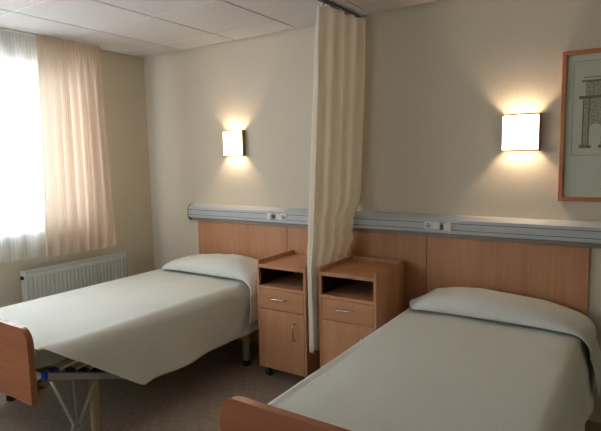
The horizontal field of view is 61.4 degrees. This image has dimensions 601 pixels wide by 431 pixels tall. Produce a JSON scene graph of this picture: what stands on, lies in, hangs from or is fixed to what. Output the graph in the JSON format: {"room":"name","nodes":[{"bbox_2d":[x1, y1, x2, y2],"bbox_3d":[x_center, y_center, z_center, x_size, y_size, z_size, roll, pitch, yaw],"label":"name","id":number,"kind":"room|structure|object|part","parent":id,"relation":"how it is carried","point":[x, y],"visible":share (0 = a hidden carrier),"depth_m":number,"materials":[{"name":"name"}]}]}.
{"room":"hospital room","nodes":[
{"label":"hospital room","id":0,"kind":"room"},
{"bbox_2d":[0,50,154,307],"bbox_3d":[-2.823,-0.006,2.969,0.200,2.560,4.700,3,8,33],"label":"wall","id":1,"kind":"structure","parent":0,"point":[123,79],"depth_m":4.60,"materials":[{"name":"paint"}]},
{"bbox_2d":[20,252,128,301],"bbox_3d":[-1.834,0.745,4.234,0.118,0.747,0.959,3,8,33],"label":"radiator","id":2,"kind":"object","parent":1,"relation":"attached to","point":[45,281],"visible":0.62,"depth_m":4.09,"materials":[{"name":"metal"}]},
{"bbox_2d":[23,252,126,272],"bbox_3d":[-1.834,0.380,4.174,0.082,0.008,0.890,3,8,33],"label":"grille","id":3,"kind":"object","parent":2,"relation":"attached to","point":[50,268],"depth_m":4.13,"materials":[{"name":"metal"}]},
{"bbox_2d":[0,0,439,57],"bbox_3d":[-0.555,-1.110,1.303,5.270,0.010,4.672,3,8,33],"label":"ceiling","id":4,"kind":"structure","parent":0,"point":[61,19],"depth_m":3.43,"materials":[{"name":"tile"}]},
{"bbox_2d":[0,27,93,45],"bbox_3d":[-2.502,-1.246,2.986,0.037,0.011,2.938,3,8,33],"label":"rail","id":5,"kind":"object","parent":4,"relation":"attached to","point":[1,28],"visible":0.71,"depth_m":3.66,"materials":[{"name":"white plastic"}]},
{"bbox_2d":[0,30,59,262],"bbox_3d":[-2.567,-0.407,3.005,0.036,1.669,2.562,3,8,33],"label":"sheer curtain","id":6,"kind":"object","parent":5,"relation":"hanging from","point":[22,228],"visible":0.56,"depth_m":3.74,"materials":[{"name":"white fabric"}]},
{"bbox_2d":[35,34,115,257],"bbox_3d":[-1.800,-0.533,4.048,0.052,1.681,0.627,3,8,33],"label":"window curtain","id":7,"kind":"object","parent":5,"relation":"hanging from","point":[77,193],"visible":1,"depth_m":4.04,"materials":[{"name":"fabric"}]},
{"bbox_2d":[0,0,378,53],"bbox_3d":[-0.561,-1.109,1.295,5.270,0.014,4.211,3,8,33],"label":"trim","id":8,"kind":"structure","parent":4,"relation":"attached to","point":[44,0],"depth_m":3.45,"materials":[{"name":"white metal"}]},
{"bbox_2d":[318,0,360,17],"bbox_3d":[-0.223,-1.237,2.527,0.034,0.014,2.296,3,8,33],"label":"track","id":9,"kind":"object","parent":4,"relation":"attached to","point":[327,2],"visible":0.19,"depth_m":3.19,"materials":[{"name":"grey metal"}]},
{"bbox_2d":[307,3,364,353],"bbox_3d":[0.249,-0.218,3.383,0.199,2.217,0.561,3,8,33],"label":"curtain","id":10,"kind":"object","parent":9,"relation":"hanging from","point":[339,48],"visible":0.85,"depth_m":3.32,"materials":[{"name":"fabric"}]},
{"bbox_2d":[0,339,600,430],"bbox_3d":[-0.542,1.414,1.633,5.600,0.060,4.920,3,8,33],"label":"floor","id":11,"kind":"structure","parent":0,"point":[191,397],"depth_m":3.34,"materials":[{"name":"carpet"}]},
{"bbox_2d":[0,318,250,430],"bbox_3d":[-1.176,0.807,3.568,1.051,0.744,1.955,3,8,33],"label":"hospital bed","id":12,"kind":"object","parent":11,"relation":"on","point":[19,364],"visible":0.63,"depth_m":2.62,"materials":[{"name":"brown wood"}]},
{"bbox_3d":[-1.736,0.730,2.771,0.990,0.393,0.032,3,8,33],"label":"footboard","id":13,"kind":"part","parent":12,"relation":"part of","materials":[{"name":"brown wood"}]},
{"bbox_3d":[-1.202,0.624,3.606,0.890,0.122,1.885,3,8,33],"label":"mattress","id":14,"kind":"part","parent":12,"relation":"part of","materials":[{"name":"fabric"}]},
{"bbox_3d":[-1.096,0.901,2.850,0.024,0.282,0.687,3,8,33],"label":"foot rail","id":15,"kind":"part","parent":12,"relation":"part of","materials":[{"name":"grey metal"}]},
{"bbox_3d":[-1.147,1.048,2.820,0.054,0.370,0.054,3,8,33],"label":"leg","id":16,"kind":"part","parent":12,"relation":"part of","materials":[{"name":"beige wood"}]},
{"bbox_2d":[0,269,258,384],"bbox_3d":[-1.166,0.729,3.580,1.177,0.381,1.914,3,8,33],"label":"bedspread","id":17,"kind":"object","parent":12,"relation":"on","point":[141,328],"visible":0.87,"depth_m":3.19,"materials":[{"name":"fabric"}]},
{"bbox_2d":[162,254,257,323],"bbox_3d":[-0.701,0.529,4.123,1.092,0.427,0.451,3,8,33],"label":"pillow","id":18,"kind":"object","parent":17,"relation":"on","point":[233,266],"visible":0.77,"depth_m":3.92,"materials":[{"name":"fabric"}]},
{"bbox_3d":[-0.414,0.921,3.832,0.054,0.370,0.054,3,8,33],"label":"leg","id":19,"kind":"part","parent":12,"relation":"part of","materials":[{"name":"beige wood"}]},
{"bbox_2d":[220,396,350,430],"bbox_3d":[0.677,0.917,2.343,0.995,0.744,1.955,3,8,33],"label":"hospital bed","id":20,"kind":"object","parent":11,"relation":"on","point":[238,413],"visible":0.13,"depth_m":1.67,"materials":[{"name":"brown wood"}]},
{"bbox_2d":[268,307,596,430],"bbox_3d":[0.704,0.834,2.343,1.096,0.365,1.910,3,8,33],"label":"bedspread","id":21,"kind":"object","parent":20,"relation":"on","point":[421,370],"visible":0.86,"depth_m":2.13,"materials":[{"name":"fabric"}]},
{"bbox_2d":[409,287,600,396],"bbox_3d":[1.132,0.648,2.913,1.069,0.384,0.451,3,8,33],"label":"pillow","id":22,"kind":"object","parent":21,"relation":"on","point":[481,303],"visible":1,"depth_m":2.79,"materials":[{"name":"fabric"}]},
{"bbox_2d":[257,249,319,379],"bbox_3d":[-0.012,0.720,3.659,0.408,0.852,0.491,3,8,33],"label":"nightstand","id":23,"kind":"object","parent":11,"relation":"on","point":[282,278],"visible":0.66,"depth_m":3.50,"materials":[{"name":"brown wood"}]},
{"bbox_3d":[-0.129,0.585,3.471,0.368,0.137,0.019,3,8,33],"label":"drawer","id":24,"kind":"part","parent":23,"relation":"part of","materials":[{"name":"brown wood"}]},
{"bbox_3d":[-0.123,0.870,3.503,0.368,0.428,0.019,3,8,33],"label":"door","id":25,"kind":"part","parent":23,"relation":"part of","materials":[{"name":"brown wood"}]},
{"bbox_3d":[-0.045,0.792,3.412,0.010,0.125,0.030,3,8,33],"label":"door handle","id":26,"kind":"part","parent":23,"relation":"part of","materials":[{"name":"metal"}]},
{"bbox_2d":[318,255,404,367],"bbox_3d":[0.412,0.743,3.378,0.408,0.852,0.491,3,8,33],"label":"nightstand","id":27,"kind":"object","parent":11,"relation":"on","point":[358,295],"visible":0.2,"depth_m":3.25,"materials":[{"name":"brown wood"}]},
{"bbox_3d":[0.271,0.599,3.176,0.130,0.010,0.030,3,8,33],"label":"drawer handle","id":28,"kind":"part","parent":27,"relation":"part of","materials":[{"name":"metal"}]},
{"bbox_3d":[0.295,0.607,3.191,0.368,0.137,0.019,3,8,33],"label":"drawer","id":29,"kind":"part","parent":27,"relation":"part of","materials":[{"name":"brown wood"}]},
{"bbox_3d":[0.301,0.892,3.222,0.368,0.428,0.019,3,8,33],"label":"door","id":30,"kind":"part","parent":27,"relation":"part of","materials":[{"name":"brown wood"}]},
{"bbox_2d":[144,0,600,422],"bbox_3d":[0.758,-0.134,3.474,5.600,2.560,0.120,3,8,33],"label":"wall","id":31,"kind":"structure","parent":0,"point":[441,78],"depth_m":3.38,"materials":[{"name":"paint"}]},
{"bbox_2d":[223,130,245,155],"bbox_3d":[-0.557,-0.595,4.178,0.206,0.210,0.073,3,8,33],"label":"wall lamp","id":32,"kind":"object","parent":31,"relation":"attached to","point":[234,142],"visible":1,"depth_m":4.13,"materials":[{"name":"white glass"}]},
{"bbox_2d":[198,221,286,343],"bbox_3d":[-0.499,0.571,4.317,0.969,1.021,0.019,3,8,33],"label":"headboard panel","id":33,"kind":"object","parent":31,"relation":"attached to","point":[251,240],"visible":0.2,"depth_m":4.26,"materials":[{"name":"brown wood"}]},
{"bbox_2d":[287,227,426,309],"bbox_3d":[0.380,0.618,3.735,1.136,1.021,0.019,3,8,33],"label":"headboard panel","id":34,"kind":"object","parent":31,"relation":"attached to","point":[412,249],"visible":0.16,"depth_m":3.49,"materials":[{"name":"brown wood"}]},
{"bbox_2d":[187,204,600,247],"bbox_3d":[0.688,0.059,3.403,4.022,0.146,0.113,3,8,33],"label":"rail","id":35,"kind":"object","parent":31,"relation":"attached to","point":[574,233],"visible":1,"depth_m":3.25,"materials":[{"name":"metal"}]},
{"bbox_3d":[-0.173,0.011,3.940,0.050,0.046,0.008,3,8,33],"label":"socket plate","id":36,"kind":"part","parent":35,"relation":"part of","materials":[{"name":"white plastic"}]},
{"bbox_3d":[0.870,0.067,3.249,0.050,0.046,0.008,3,8,33],"label":"socket plate","id":37,"kind":"part","parent":35,"relation":"part of","materials":[{"name":"white plastic"}]},
{"bbox_2d":[443,223,451,230],"bbox_3d":[0.930,0.071,3.196,0.046,0.044,0.030,3,8,33],"label":"switch","id":38,"kind":"object","parent":35,"relation":"attached to","point":[446,226],"depth_m":3.18,"materials":[{"name":"white plastic"}]},
{"bbox_2d":[427,237,589,315],"bbox_3d":[1.247,0.664,3.161,0.940,1.021,0.019,3,8,33],"label":"headboard panel","id":39,"kind":"object","parent":31,"relation":"attached to","point":[559,275],"visible":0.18,"depth_m":3.07,"materials":[{"name":"brown wood"}]},
{"bbox_2d":[501,113,540,150],"bbox_3d":[1.286,-0.485,2.959,0.206,0.214,0.073,3,8,33],"label":"wall lamp","id":40,"kind":"object","parent":31,"relation":"attached to","point":[520,132],"visible":1,"depth_m":2.92,"materials":[{"name":"white glass"}]},
{"bbox_2d":[558,48,600,201],"bbox_3d":[1.723,-0.483,2.696,0.606,0.829,0.025,3,8,33],"label":"framed picture","id":41,"kind":"object","parent":31,"relation":"attached to","point":[579,175],"visible":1,"depth_m":2.81,"materials":[{"name":"brown wood"}]},
{"bbox_2d":[571,59,600,154],"bbox_3d":[1.724,-0.582,2.689,0.492,0.515,0.002,3,8,33],"label":"print","id":42,"kind":"object","parent":41,"relation":"attached to","point":[585,73],"depth_m":2.79,"materials":[{"name":"paper"}]}
]}

